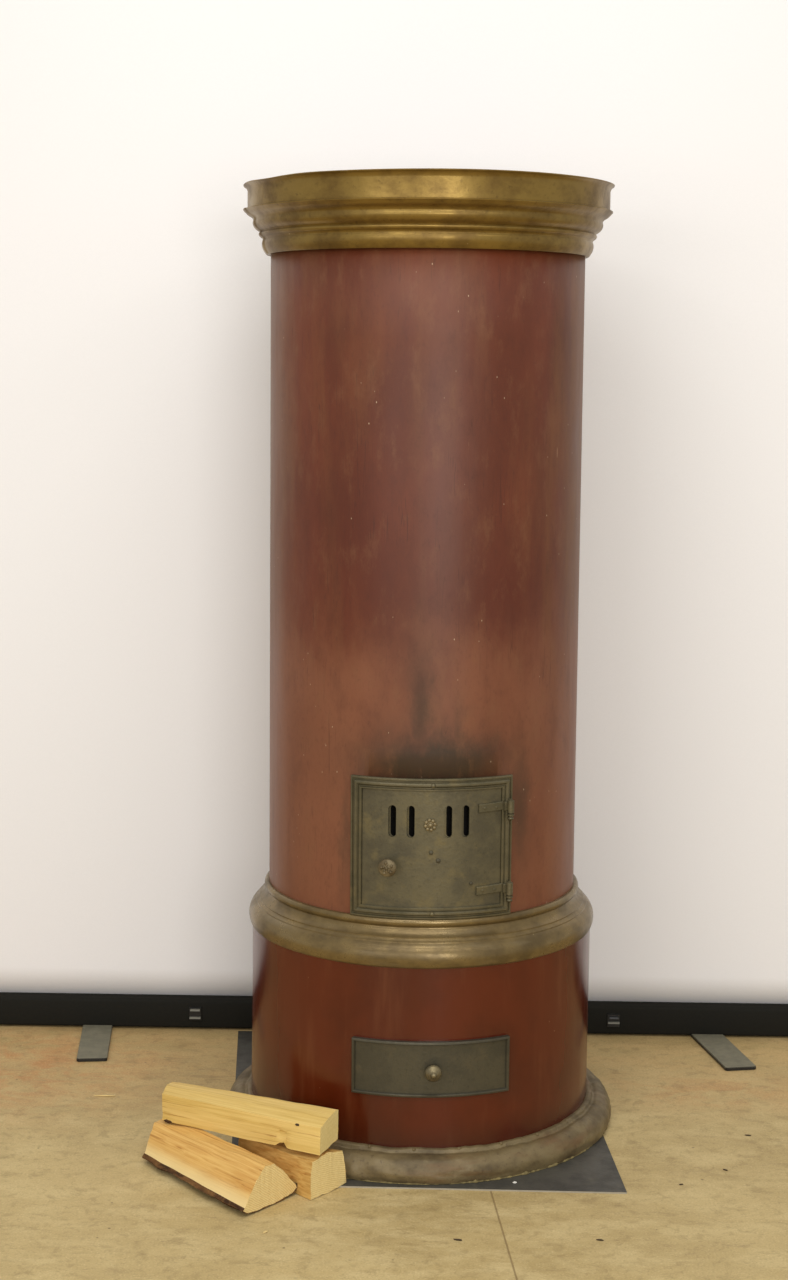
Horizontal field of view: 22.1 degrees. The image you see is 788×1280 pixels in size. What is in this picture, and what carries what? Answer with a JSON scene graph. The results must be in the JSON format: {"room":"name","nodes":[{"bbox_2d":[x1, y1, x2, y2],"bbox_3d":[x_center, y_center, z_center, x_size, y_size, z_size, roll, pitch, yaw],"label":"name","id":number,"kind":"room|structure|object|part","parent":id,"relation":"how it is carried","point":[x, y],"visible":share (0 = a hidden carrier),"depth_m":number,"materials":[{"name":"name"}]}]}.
{"room":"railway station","nodes":[
{"label":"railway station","id":0,"kind":"room"},
{"bbox_2d":[0,1024,787,1279],"bbox_3d":[0.036,1.332,1.439,8.000,0.001,8.600,1,8,0],"label":"floor","id":1,"kind":"structure","parent":0,"point":[80,1199],"depth_m":3.68,"materials":[{"name":"beige wood"}]},
{"bbox_2d":[142,1119,297,1213],"bbox_3d":[-0.341,0.963,3.752,0.145,0.082,0.352,-7,11,-44],"label":"log","id":2,"kind":"object","parent":1,"relation":"on","point":[245,1181],"visible":1,"depth_m":3.69,"materials":[{"name":"brown wood"}]},
{"bbox_2d":[162,1082,337,1154],"bbox_3d":[-0.276,0.892,3.784,0.369,0.066,0.077,3,8,29],"label":"log","id":3,"kind":"object","parent":2,"relation":"on","point":[307,1128],"visible":1,"depth_m":3.75,"materials":[{"name":"brown wood"}]},
{"bbox_2d":[235,1031,251,1080],"bbox_3d":[-0.330,0.908,4.414,0.045,0.005,0.312,1,8,0],"label":"floor plate","id":4,"kind":"object","parent":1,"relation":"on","point":[244,1045],"depth_m":4.44,"materials":[{"name":"metal"}]},
{"bbox_2d":[238,1138,345,1199],"bbox_3d":[-0.201,0.966,3.759,0.214,0.078,0.096,5,9,38],"label":"log","id":5,"kind":"object","parent":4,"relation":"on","point":[314,1175],"visible":0.52,"depth_m":3.70,"materials":[{"name":"brown wood"}]},
{"bbox_2d":[0,0,787,1070],"bbox_3d":[0.063,-0.409,4.332,2.304,2.640,0.324,1,8,1],"label":"wall","id":6,"kind":"structure","parent":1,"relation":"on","point":[135,275],"depth_m":4.42,"materials":[{"name":"white paint"}]},
{"bbox_2d":[339,1136,626,1193],"bbox_3d":[0.164,0.994,3.837,0.527,0.005,0.273,1,8,0],"label":"floor plate","id":7,"kind":"object","parent":1,"relation":"on","point":[593,1168],"depth_m":3.75,"materials":[{"name":"metal"}]},
{"bbox_2d":[230,168,614,1184],"bbox_3d":[0.059,0.042,3.983,0.775,1.838,0.774,-5,10,-36],"label":"stove","id":8,"kind":"object","parent":7,"relation":"on","point":[421,919],"visible":0.97,"depth_m":3.73,"materials":[{"name":"red paint"}]},
{"bbox_3d":[-0.012,0.417,3.717,0.034,0.034,0.037,1,8,0],"label":"door knob","id":9,"kind":"part","parent":8,"relation":"part of","materials":[{"name":"gold metal"}]},
{"bbox_3d":[0.064,-0.777,3.870,0.704,0.085,0.708,1,8,0],"label":"crown","id":10,"kind":"part","parent":8,"relation":"part of","materials":[{"name":"brown metal"}]},
{"bbox_3d":[0.068,0.793,3.764,0.295,0.106,0.052,1,8,0],"label":"ash drawer","id":11,"kind":"part","parent":8,"relation":"part of","materials":[{"name":"metal"}]},
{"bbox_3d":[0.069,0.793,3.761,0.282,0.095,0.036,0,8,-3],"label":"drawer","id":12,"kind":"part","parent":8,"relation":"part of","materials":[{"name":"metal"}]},
{"bbox_3d":[0.070,0.384,3.737,0.257,0.221,0.032,0,8,-3],"label":"fire door","id":13,"kind":"part","parent":8,"relation":"part of","materials":[{"name":"metal"}]},
{"bbox_3d":[0.070,0.383,3.740,0.300,0.265,0.050,0,8,-3],"label":"door frame","id":14,"kind":"part","parent":8,"relation":"part of","materials":[{"name":"metal"}]},
{"bbox_3d":[0.073,0.799,3.728,0.032,0.032,0.035,1,8,0],"label":"drawer knob","id":15,"kind":"part","parent":8,"relation":"part of","materials":[{"name":"metal"}]}
]}

